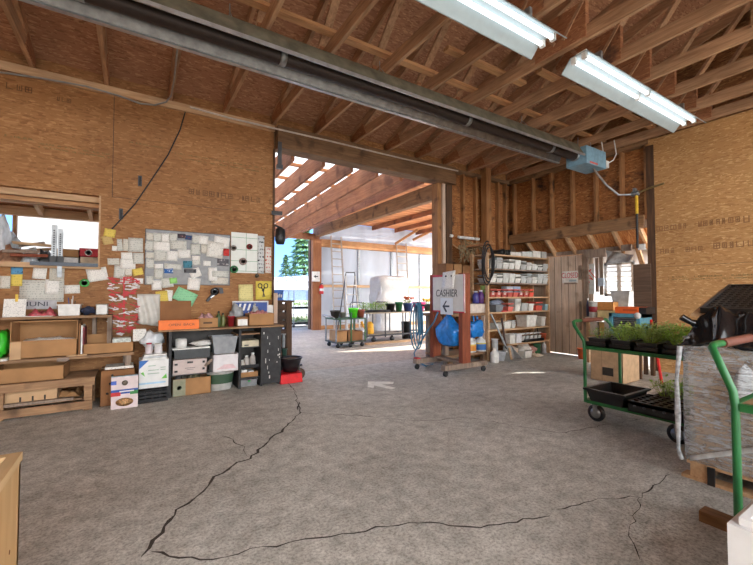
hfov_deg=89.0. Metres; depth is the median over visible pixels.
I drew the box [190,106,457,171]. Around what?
pipe
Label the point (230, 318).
cup
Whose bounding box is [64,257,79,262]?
cardboard box
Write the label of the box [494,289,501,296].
pot
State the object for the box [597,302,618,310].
cardboard box
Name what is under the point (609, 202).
wall
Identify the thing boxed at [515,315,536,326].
tub
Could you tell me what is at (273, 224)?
trim
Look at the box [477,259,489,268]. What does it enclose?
pot
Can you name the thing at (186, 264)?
picture card
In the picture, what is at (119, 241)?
paper sheet
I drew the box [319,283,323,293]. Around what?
fire extinguisher
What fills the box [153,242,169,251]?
paper sheet
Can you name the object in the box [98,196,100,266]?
trim
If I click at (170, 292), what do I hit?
paper sheet
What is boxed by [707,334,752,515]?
cart
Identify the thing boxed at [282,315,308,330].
ground
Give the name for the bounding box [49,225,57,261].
upright
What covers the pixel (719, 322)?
sheeting
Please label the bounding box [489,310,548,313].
shelf
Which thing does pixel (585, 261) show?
trim
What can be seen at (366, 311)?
tray
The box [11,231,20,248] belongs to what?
plastic bundle
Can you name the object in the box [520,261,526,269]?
pot
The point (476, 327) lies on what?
bag
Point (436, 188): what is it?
trim
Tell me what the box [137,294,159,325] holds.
plastic sheet
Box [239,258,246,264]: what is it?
tape roll
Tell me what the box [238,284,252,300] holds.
paper sheet
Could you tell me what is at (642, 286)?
brown wallboard
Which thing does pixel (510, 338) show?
box
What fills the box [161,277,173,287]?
paper sheet
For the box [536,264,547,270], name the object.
pot
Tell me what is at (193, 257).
paper sheet
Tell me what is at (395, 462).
floor
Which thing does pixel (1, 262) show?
lumber
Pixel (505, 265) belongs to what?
pot
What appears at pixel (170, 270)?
picture card
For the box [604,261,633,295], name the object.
window
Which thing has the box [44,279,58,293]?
paper sheet
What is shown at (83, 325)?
board
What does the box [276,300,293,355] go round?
cabinet
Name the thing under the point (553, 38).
socket
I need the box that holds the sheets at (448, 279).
[441,270,455,288]
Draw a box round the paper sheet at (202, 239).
[199,235,207,244]
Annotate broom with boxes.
[501,318,522,361]
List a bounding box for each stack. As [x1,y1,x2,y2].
[0,357,8,360]
[105,362,132,369]
[113,337,130,342]
[361,275,408,331]
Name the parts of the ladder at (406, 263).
rail, rail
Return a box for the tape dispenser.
[206,287,223,301]
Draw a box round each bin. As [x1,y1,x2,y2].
[0,451,22,564]
[274,290,283,299]
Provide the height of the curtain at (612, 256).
0.271 m
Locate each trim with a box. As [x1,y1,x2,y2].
[0,60,274,132]
[0,187,98,203]
[0,194,98,208]
[0,200,98,210]
[0,264,100,269]
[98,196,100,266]
[272,149,274,304]
[275,125,455,184]
[432,183,441,349]
[441,183,445,263]
[445,184,452,348]
[543,260,546,351]
[547,245,634,256]
[582,253,590,356]
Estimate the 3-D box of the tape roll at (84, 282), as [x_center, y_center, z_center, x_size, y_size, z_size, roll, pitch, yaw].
[-3.619,0.006,4.747,0.100,0.100,0.043,1,-2,-32]
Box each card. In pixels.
[2,294,26,316]
[164,268,172,272]
[178,234,185,237]
[183,261,191,267]
[184,269,195,272]
[185,235,191,239]
[217,258,228,265]
[223,249,228,255]
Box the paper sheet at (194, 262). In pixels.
[192,260,200,264]
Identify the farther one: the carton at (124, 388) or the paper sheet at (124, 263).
the paper sheet at (124, 263)
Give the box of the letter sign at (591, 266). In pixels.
[589,264,594,293]
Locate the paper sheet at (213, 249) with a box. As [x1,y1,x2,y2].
[206,241,223,258]
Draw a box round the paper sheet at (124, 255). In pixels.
[121,252,132,258]
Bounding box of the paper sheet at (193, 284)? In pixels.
[187,277,200,289]
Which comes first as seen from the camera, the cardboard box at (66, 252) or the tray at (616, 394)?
the tray at (616, 394)
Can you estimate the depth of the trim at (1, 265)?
4.48 m
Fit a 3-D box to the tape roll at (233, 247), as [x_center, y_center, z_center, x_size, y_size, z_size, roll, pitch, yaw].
[-2.130,-0.513,5.703,0.084,0.084,0.043,1,-2,-32]
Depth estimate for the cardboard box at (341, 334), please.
9.29 m
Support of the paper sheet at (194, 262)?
attached to the notice board at (182, 278)
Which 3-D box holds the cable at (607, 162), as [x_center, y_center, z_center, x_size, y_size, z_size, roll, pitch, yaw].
[4.133,-2.291,6.830,0.313,0.511,0.084,0,-2,-15]
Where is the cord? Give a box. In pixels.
[111,112,185,228]
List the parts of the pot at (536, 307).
pot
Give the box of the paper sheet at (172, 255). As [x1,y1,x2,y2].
[167,251,177,260]
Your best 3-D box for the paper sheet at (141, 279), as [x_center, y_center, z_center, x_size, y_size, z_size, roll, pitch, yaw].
[-3.140,-0.019,5.057,0.106,0.074,0.011,1,-2,-32]
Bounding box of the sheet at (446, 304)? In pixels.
[440,298,452,314]
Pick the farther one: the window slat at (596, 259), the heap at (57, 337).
the window slat at (596, 259)
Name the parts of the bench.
leg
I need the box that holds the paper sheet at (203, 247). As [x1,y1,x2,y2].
[201,244,206,252]
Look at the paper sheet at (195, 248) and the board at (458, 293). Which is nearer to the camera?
the paper sheet at (195, 248)
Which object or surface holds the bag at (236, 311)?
on the workbench
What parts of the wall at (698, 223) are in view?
wall plate, corner post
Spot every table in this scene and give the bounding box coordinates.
[0,369,98,420]
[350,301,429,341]
[585,317,642,369]
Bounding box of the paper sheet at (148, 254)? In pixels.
[146,252,153,258]
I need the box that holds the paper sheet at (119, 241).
[117,239,122,250]
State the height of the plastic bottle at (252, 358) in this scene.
0.190 m
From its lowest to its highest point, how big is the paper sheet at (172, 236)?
0.114 m
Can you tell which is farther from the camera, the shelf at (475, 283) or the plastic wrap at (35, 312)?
the shelf at (475, 283)
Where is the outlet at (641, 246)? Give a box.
[638,244,645,249]
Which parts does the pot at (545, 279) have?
pot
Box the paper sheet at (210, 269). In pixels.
[208,267,216,280]
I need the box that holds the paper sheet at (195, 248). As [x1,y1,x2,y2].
[191,244,200,254]
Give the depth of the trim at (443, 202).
7.92 m
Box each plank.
[585,248,605,257]
[621,244,631,250]
[699,506,733,531]
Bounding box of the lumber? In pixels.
[0,261,29,264]
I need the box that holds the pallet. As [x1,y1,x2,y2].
[675,345,752,498]
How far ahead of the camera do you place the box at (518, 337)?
7.95 m
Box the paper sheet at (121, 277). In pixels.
[120,276,131,283]
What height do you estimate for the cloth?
0.086 m
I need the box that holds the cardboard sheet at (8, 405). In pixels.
[4,396,73,407]
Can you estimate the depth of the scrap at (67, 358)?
4.27 m
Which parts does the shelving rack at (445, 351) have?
leg, leg, leg, leg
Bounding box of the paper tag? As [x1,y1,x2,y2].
[169,278,176,283]
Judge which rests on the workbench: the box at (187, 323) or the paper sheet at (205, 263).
the box at (187, 323)
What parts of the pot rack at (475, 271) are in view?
panel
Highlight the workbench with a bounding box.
[156,323,283,397]
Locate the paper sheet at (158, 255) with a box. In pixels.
[154,250,166,260]
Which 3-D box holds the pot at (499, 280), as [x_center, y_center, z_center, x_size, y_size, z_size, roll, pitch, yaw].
[2.415,-0.072,7.704,0.176,0.148,0.176,1,-2,-32]
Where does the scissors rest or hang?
hanging from the paper sheet at (267, 291)
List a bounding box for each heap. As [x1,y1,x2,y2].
[0,244,22,261]
[24,336,75,340]
[531,352,542,356]
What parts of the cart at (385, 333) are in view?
leg, rail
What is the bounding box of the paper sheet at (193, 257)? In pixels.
[192,256,199,260]
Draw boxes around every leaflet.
[11,267,22,273]
[265,247,270,272]
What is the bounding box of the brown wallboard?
[633,264,651,306]
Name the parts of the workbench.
panel, panel, panel, panel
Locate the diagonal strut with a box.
[633,243,644,263]
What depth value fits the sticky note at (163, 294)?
5.21 m
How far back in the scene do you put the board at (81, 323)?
4.42 m
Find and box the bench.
[0,314,133,364]
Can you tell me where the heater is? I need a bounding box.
[19,0,605,173]
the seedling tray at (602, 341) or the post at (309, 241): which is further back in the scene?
the post at (309, 241)
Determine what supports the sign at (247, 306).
on the workbench
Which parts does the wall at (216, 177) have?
wall plate, post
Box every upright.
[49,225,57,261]
[57,229,63,276]
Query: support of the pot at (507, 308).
on the pot rack at (475, 271)
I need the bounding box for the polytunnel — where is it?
[274,275,307,287]
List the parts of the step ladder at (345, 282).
leg, rail, rail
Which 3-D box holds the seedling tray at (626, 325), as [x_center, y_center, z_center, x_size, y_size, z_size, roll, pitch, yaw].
[2.674,0.564,4.178,0.436,0.194,0.237,1,-2,-32]
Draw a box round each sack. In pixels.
[516,344,530,349]
[529,345,536,352]
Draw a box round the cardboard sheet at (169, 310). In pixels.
[160,301,190,319]
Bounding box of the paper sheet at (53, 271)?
[49,268,64,280]
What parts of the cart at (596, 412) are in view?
corner post, push handle, corner post, frame, frame, corner post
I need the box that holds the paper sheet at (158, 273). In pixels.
[154,269,162,278]
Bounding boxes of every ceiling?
[0,0,752,180]
[0,202,98,235]
[301,178,432,236]
[513,228,646,256]
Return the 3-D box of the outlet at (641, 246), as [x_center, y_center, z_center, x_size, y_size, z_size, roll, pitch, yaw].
[4.621,-0.620,6.671,0.050,0.100,0.100,1,-2,-32]
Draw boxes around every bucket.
[207,370,233,390]
[401,321,409,338]
[577,348,586,358]
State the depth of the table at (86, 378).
4.13 m
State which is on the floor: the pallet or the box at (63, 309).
the pallet
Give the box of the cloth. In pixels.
[189,340,210,345]
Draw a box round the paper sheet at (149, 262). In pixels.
[146,259,153,268]
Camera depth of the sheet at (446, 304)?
6.46 m
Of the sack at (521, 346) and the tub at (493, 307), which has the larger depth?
the sack at (521, 346)
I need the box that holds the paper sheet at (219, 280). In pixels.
[211,277,227,283]
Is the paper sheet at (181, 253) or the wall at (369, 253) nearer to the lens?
the paper sheet at (181, 253)
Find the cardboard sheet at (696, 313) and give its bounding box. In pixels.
[691,289,721,316]
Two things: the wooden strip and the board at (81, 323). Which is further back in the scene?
the wooden strip
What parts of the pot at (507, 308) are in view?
pot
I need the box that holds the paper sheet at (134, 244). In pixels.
[128,237,142,251]
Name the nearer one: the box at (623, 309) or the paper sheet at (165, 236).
the paper sheet at (165, 236)
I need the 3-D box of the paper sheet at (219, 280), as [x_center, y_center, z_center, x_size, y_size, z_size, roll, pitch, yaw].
[-2.288,-0.026,5.593,0.239,0.108,0.009,1,-2,-32]
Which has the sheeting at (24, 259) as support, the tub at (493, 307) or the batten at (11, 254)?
the batten at (11, 254)
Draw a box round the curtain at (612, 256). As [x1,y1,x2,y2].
[605,250,633,263]
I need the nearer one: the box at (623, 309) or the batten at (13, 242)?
the batten at (13, 242)
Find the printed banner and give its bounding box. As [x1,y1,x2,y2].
[26,300,56,308]
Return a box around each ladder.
[330,236,346,329]
[337,272,360,329]
[396,243,409,320]
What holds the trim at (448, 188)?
attached to the wall at (468, 181)
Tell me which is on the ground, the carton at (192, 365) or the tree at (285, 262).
the tree at (285, 262)
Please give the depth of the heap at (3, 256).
4.79 m
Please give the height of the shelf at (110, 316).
0.028 m
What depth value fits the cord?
5.19 m
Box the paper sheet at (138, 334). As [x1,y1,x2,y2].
[133,329,145,340]
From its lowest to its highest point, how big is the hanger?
0.420 m
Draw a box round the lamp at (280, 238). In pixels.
[275,224,285,244]
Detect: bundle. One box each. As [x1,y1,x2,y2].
[0,214,11,249]
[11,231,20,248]
[80,306,95,314]
[106,277,140,335]
[453,240,489,262]
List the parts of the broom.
pan handle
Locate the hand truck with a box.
[298,364,304,377]
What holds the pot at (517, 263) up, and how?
on the pot rack at (475, 271)
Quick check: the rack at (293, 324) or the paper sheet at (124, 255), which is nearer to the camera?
the paper sheet at (124, 255)
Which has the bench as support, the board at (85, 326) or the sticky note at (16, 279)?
the board at (85, 326)
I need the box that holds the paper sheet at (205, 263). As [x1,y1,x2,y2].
[203,261,210,265]
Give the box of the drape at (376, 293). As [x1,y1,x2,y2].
[361,291,378,331]
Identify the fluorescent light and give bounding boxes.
[416,0,566,59]
[561,49,705,132]
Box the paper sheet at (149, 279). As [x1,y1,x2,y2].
[146,276,153,283]
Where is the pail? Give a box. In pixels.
[588,301,598,316]
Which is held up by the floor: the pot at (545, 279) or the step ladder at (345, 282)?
the step ladder at (345, 282)
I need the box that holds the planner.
[231,232,263,273]
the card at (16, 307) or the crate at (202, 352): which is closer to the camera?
the card at (16, 307)
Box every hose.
[410,302,438,366]
[462,241,494,284]
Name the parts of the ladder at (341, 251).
rail, rail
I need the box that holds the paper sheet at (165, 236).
[161,233,169,241]
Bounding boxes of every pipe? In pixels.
[190,106,457,171]
[450,234,479,240]
[593,168,663,247]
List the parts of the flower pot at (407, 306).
pot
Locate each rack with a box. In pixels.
[288,290,307,326]
[423,313,486,364]
[470,252,549,360]
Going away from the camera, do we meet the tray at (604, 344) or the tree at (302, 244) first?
the tray at (604, 344)
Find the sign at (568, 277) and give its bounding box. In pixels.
[562,271,577,283]
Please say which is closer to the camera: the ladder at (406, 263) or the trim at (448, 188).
the trim at (448, 188)
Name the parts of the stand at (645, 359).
leg, leg, leg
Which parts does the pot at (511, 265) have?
pot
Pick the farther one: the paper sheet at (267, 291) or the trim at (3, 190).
the paper sheet at (267, 291)
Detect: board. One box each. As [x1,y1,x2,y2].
[78,322,82,353]
[81,324,84,353]
[82,325,86,353]
[144,228,230,285]
[171,370,209,376]
[172,345,209,349]
[268,305,272,312]
[432,274,464,312]
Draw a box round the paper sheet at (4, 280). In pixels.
[0,276,10,288]
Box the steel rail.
[30,261,97,266]
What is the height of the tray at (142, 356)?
0.020 m
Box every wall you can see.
[0,49,505,183]
[0,71,511,398]
[17,216,98,253]
[320,222,431,329]
[452,174,509,348]
[509,10,752,234]
[509,109,752,375]
[510,245,516,251]
[533,248,649,365]
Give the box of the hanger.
[276,141,282,169]
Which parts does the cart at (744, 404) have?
push handle, corner post, frame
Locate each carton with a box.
[5,388,61,403]
[96,304,107,314]
[100,364,134,406]
[111,374,137,409]
[171,357,206,375]
[209,351,238,372]
[241,338,258,347]
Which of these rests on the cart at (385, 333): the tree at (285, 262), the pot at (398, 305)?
the pot at (398, 305)
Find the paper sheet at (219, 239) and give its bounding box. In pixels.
[214,236,229,248]
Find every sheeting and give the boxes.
[20,247,39,261]
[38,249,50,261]
[676,305,752,350]
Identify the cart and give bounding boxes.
[572,317,695,443]
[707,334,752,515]
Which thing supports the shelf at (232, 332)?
attached to the workbench
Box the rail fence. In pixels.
[274,286,307,315]
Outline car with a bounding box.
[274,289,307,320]
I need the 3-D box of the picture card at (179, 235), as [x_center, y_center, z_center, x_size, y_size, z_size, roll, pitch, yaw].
[-2.714,-0.647,5.337,0.104,0.069,0.014,1,-2,-32]
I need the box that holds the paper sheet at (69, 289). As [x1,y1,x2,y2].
[64,285,79,293]
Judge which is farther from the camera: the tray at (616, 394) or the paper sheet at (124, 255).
the paper sheet at (124, 255)
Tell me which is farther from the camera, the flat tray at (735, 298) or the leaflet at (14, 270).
the leaflet at (14, 270)
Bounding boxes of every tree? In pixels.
[279,255,291,276]
[282,230,310,275]
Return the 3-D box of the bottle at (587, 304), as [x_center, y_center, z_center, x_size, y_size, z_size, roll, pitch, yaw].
[4.237,0.495,7.669,0.070,0.360,0.068,1,-2,-32]
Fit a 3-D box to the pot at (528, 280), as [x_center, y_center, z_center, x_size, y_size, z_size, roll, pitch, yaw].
[3.206,-0.085,8.203,0.176,0.205,0.176,1,-2,-32]
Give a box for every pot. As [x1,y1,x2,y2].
[281,355,301,372]
[330,310,339,317]
[340,312,345,317]
[348,308,357,317]
[357,309,364,317]
[385,303,395,311]
[395,302,402,311]
[403,296,413,310]
[422,298,429,310]
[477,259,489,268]
[484,274,496,281]
[489,289,495,296]
[490,258,502,267]
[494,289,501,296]
[495,275,502,282]
[497,273,508,282]
[501,262,508,268]
[501,289,507,296]
[501,303,513,311]
[502,259,514,268]
[506,289,512,296]
[507,320,515,327]
[508,260,520,268]
[508,273,514,282]
[508,299,520,310]
[512,289,518,296]
[514,275,520,282]
[515,276,526,282]
[517,289,523,296]
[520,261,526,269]
[520,273,531,282]
[521,262,531,269]
[523,289,528,296]
[526,277,537,282]
[526,302,542,310]
[528,289,533,296]
[531,265,537,269]
[532,274,542,283]
[533,343,540,353]
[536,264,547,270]
[540,333,545,339]
[542,274,547,283]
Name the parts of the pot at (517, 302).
pot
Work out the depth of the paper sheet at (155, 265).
5.18 m
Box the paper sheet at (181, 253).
[178,250,190,257]
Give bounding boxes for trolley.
[322,312,365,347]
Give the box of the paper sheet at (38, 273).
[32,268,46,278]
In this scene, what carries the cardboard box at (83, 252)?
on the cardboard box at (82, 259)
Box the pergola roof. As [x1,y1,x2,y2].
[275,153,401,239]
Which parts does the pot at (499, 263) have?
pot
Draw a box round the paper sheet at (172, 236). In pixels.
[169,233,176,241]
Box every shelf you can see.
[0,314,112,319]
[5,391,83,408]
[231,331,259,334]
[425,349,486,357]
[474,254,547,260]
[474,268,547,272]
[474,282,548,284]
[484,297,548,297]
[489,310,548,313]
[490,325,548,331]
[498,339,548,345]
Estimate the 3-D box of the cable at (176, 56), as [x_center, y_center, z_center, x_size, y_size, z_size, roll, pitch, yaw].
[-2.970,-2.470,3.822,1.784,0.153,2.337,1,-2,-32]
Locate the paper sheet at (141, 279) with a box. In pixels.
[134,278,142,283]
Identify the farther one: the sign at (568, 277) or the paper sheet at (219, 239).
the sign at (568, 277)
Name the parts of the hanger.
plate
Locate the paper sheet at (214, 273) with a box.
[212,271,228,276]
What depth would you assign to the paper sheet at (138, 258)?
5.06 m
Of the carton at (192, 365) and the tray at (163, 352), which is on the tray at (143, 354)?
the tray at (163, 352)
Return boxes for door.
[549,255,583,354]
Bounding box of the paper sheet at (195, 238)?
[192,234,198,243]
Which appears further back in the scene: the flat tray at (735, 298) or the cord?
the cord
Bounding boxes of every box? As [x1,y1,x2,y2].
[9,318,81,359]
[57,249,79,257]
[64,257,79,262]
[79,248,97,256]
[80,257,97,263]
[139,356,168,388]
[158,319,198,329]
[171,373,210,396]
[194,317,217,327]
[234,316,248,325]
[241,378,257,386]
[245,313,273,325]
[329,329,346,341]
[347,330,362,340]
[438,263,452,274]
[453,264,461,274]
[462,265,469,272]
[470,303,484,312]
[501,286,512,291]
[502,333,515,343]
[508,333,521,342]
[510,252,521,255]
[518,251,532,256]
[526,251,540,257]
[541,252,546,257]
[590,321,602,334]
[591,350,639,383]
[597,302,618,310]
[597,310,614,317]
[598,278,604,285]
[599,322,603,334]
[615,306,654,313]
[727,500,752,564]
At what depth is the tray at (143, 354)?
4.67 m
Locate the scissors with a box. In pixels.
[258,283,267,296]
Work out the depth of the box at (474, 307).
7.43 m
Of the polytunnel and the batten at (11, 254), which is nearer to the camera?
the batten at (11, 254)
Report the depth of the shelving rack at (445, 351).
7.37 m
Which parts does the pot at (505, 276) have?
pot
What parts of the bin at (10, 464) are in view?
panel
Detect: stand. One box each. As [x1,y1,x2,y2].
[413,273,487,376]
[639,356,655,378]
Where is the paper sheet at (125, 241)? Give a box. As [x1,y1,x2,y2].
[123,239,127,250]
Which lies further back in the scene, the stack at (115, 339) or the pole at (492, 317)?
the pole at (492, 317)
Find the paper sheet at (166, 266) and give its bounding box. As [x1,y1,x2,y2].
[164,263,181,269]
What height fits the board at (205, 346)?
0.016 m
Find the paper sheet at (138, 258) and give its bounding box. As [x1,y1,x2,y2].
[133,253,143,263]
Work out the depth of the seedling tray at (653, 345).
3.54 m
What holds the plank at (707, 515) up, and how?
on the floor
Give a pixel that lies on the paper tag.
(172, 280)
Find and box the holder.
[281,334,285,347]
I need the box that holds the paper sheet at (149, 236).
[146,233,152,240]
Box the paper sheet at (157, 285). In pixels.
[152,280,161,289]
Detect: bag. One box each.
[0,329,9,357]
[227,303,243,317]
[435,314,458,346]
[470,316,483,338]
[489,298,505,309]
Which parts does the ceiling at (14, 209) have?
post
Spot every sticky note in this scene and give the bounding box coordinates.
[11,274,22,285]
[101,236,112,244]
[103,228,115,237]
[132,268,143,275]
[155,291,167,300]
[172,286,197,305]
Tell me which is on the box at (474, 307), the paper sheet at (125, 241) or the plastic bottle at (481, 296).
the plastic bottle at (481, 296)
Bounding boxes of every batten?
[2,249,39,253]
[10,253,47,257]
[12,241,50,246]
[18,242,44,246]
[21,248,50,250]
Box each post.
[308,240,310,329]
[311,239,321,329]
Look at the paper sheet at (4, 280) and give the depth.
4.37 m
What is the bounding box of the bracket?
[271,211,281,215]
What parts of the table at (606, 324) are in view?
leg, panel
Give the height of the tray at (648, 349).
0.045 m
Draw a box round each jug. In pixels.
[471,338,475,352]
[476,336,485,351]
[490,348,498,362]
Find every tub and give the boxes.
[208,334,238,353]
[489,304,502,311]
[498,350,507,360]
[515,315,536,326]
[518,349,532,357]
[520,303,527,310]
[527,303,533,310]
[535,316,546,325]
[538,304,548,309]
[609,291,633,306]
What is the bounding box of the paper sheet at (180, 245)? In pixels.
[170,240,186,249]
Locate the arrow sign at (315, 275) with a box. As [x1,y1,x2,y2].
[312,271,319,281]
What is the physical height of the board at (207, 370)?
0.012 m
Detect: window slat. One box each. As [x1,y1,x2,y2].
[595,258,598,291]
[599,257,603,294]
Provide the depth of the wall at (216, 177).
5.09 m
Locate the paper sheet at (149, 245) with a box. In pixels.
[145,241,153,250]
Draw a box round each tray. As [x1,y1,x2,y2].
[0,359,69,384]
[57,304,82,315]
[83,339,133,354]
[142,356,166,359]
[143,354,166,358]
[144,351,166,356]
[241,363,258,368]
[241,368,257,377]
[292,300,301,308]
[292,317,300,323]
[295,316,307,323]
[357,302,374,312]
[364,310,374,312]
[369,302,385,311]
[379,301,394,311]
[490,323,504,328]
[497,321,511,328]
[522,338,543,341]
[583,381,650,407]
[585,327,620,347]
[585,341,611,347]
[607,325,635,336]
[608,321,643,350]
[608,343,636,350]
[627,394,694,423]
[628,321,660,339]
[633,322,674,353]
[633,346,663,353]
[649,374,695,401]
[652,321,685,342]
[661,326,693,356]
[661,348,693,356]
[700,284,752,312]
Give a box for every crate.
[138,384,167,403]
[172,347,210,359]
[279,370,302,384]
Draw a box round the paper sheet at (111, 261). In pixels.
[107,258,119,264]
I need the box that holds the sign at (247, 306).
[232,301,267,315]
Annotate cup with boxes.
[227,316,234,325]
[281,348,287,355]
[480,285,484,296]
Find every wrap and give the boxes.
[28,307,57,315]
[199,313,212,317]
[248,303,257,312]
[249,310,267,313]
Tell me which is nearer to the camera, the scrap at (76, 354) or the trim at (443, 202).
the scrap at (76, 354)
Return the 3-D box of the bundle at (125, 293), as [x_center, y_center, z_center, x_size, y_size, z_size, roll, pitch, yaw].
[-3.251,0.304,4.941,0.392,0.761,0.074,1,-2,-32]
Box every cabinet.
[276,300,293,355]
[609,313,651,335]
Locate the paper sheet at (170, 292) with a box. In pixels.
[165,290,172,300]
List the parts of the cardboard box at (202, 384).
emblem panel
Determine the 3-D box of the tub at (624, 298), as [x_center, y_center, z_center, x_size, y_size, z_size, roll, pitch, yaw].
[4.611,0.409,7.154,0.281,0.501,0.356,1,-2,-32]
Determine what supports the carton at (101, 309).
on the bench
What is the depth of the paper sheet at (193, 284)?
5.41 m
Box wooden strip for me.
[273,293,277,322]
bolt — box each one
[119,208,122,219]
[138,175,141,185]
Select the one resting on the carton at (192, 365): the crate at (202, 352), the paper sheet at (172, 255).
the crate at (202, 352)
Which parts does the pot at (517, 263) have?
pot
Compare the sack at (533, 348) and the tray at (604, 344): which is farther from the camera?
the sack at (533, 348)
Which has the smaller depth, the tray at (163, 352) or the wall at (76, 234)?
the tray at (163, 352)
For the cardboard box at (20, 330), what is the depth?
4.33 m
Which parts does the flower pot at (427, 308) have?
pot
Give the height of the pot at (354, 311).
0.244 m
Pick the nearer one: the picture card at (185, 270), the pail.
the picture card at (185, 270)
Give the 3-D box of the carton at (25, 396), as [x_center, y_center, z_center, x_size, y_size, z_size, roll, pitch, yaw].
[-3.774,1.216,4.216,0.453,0.159,0.302,1,-2,-32]
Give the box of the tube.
[491,338,497,351]
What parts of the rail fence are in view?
rail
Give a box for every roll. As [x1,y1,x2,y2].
[79,279,89,286]
[175,338,186,347]
[230,245,236,250]
[230,266,237,272]
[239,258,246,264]
[493,249,505,254]
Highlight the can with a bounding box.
[360,321,373,333]
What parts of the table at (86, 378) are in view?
leg, rail, leg, leg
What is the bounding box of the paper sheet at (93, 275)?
[86,267,107,281]
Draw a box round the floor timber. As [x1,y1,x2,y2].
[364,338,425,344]
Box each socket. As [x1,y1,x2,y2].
[539,39,544,48]
[549,32,555,42]
[571,57,576,65]
[581,51,587,59]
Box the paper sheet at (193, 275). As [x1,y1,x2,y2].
[190,267,201,278]
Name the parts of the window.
pane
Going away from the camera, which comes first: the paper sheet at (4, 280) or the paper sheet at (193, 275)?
the paper sheet at (4, 280)
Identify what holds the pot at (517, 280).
on the pot rack at (475, 271)
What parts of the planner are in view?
picture strip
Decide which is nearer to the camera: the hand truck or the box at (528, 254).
the hand truck
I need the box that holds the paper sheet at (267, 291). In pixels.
[256,281,271,299]
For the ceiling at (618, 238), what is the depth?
7.82 m
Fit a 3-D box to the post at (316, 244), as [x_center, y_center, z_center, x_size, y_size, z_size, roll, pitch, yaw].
[-2.196,0.071,13.945,0.333,3.300,0.170,1,-2,-32]
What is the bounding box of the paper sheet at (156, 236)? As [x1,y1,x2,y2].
[153,232,161,241]
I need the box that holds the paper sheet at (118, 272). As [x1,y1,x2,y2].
[114,265,124,277]
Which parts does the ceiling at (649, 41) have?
gusset plate, gusset plate, gusset plate, gusset plate, gusset plate, gusset plate, gusset plate, gusset plate, gusset plate, gusset plate, gusset plate, gusset plate, gusset plate, gusset plate, gusset plate, gusset plate, gusset plate, gusset plate, gusset plate, gusset plate, gusset plate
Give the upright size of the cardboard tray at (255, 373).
0.070 m
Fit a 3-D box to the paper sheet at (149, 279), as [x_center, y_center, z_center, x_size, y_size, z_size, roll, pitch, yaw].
[-3.031,-0.032,5.121,0.087,0.112,0.010,1,-2,-32]
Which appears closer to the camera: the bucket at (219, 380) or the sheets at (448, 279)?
the bucket at (219, 380)
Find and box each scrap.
[57,357,68,361]
[59,387,82,397]
[66,354,86,356]
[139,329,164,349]
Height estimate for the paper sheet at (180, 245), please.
0.132 m
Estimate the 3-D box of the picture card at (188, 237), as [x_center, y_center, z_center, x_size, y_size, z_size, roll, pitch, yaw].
[-2.642,-0.632,5.381,0.086,0.068,0.014,1,-2,-32]
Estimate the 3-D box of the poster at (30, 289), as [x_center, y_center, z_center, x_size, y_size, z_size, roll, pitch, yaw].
[-3.967,0.101,4.544,0.403,0.261,0.013,1,-2,-32]
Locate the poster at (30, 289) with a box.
[19,280,63,301]
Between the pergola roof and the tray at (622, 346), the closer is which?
the tray at (622, 346)
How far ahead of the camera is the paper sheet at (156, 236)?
5.18 m
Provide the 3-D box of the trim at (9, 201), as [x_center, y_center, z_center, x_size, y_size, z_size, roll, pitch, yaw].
[-4.434,-1.008,4.732,1.710,0.040,0.100,1,-2,-32]
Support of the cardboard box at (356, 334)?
on the trolley
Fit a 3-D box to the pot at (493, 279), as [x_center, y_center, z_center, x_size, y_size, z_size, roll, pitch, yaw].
[2.257,-0.083,7.604,0.176,0.165,0.176,1,-2,-32]
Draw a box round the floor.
[0,324,752,564]
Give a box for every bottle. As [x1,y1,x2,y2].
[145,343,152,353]
[154,343,162,353]
[216,311,220,326]
[221,313,224,326]
[244,355,248,364]
[250,352,254,364]
[472,291,478,302]
[478,290,483,302]
[542,342,545,352]
[586,298,588,315]
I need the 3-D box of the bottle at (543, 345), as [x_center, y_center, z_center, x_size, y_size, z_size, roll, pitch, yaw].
[3.695,1.426,8.448,0.090,0.260,0.088,1,-2,-32]
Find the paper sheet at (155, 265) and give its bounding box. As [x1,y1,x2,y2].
[154,264,162,267]
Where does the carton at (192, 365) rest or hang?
on the board at (207, 370)
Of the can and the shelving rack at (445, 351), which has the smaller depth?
the shelving rack at (445, 351)
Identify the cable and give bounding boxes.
[0,48,177,105]
[601,140,616,168]
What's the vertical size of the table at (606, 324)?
0.856 m
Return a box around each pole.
[490,314,507,348]
[650,319,662,383]
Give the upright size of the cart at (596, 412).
1.031 m
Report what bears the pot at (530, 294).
on the pot rack at (475, 271)
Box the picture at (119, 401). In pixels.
[116,398,132,405]
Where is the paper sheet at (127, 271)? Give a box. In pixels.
[124,269,131,275]
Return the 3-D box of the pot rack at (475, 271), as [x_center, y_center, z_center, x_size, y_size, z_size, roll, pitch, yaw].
[2.880,0.490,8.177,1.981,2.114,0.482,1,-2,-32]
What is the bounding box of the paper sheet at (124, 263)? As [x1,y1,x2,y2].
[120,259,134,268]
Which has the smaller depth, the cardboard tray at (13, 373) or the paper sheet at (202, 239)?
the cardboard tray at (13, 373)
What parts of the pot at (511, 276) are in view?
pot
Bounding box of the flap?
[87,334,106,343]
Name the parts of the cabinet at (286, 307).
corner post, corner post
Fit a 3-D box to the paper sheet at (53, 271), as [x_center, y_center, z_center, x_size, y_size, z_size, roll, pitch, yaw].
[-3.852,-0.103,4.615,0.145,0.173,0.007,1,-2,-32]
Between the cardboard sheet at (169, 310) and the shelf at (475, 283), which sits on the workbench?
the cardboard sheet at (169, 310)
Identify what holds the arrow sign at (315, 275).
attached to the post at (316, 244)
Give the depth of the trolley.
9.39 m
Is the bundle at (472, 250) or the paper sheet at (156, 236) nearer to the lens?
the paper sheet at (156, 236)

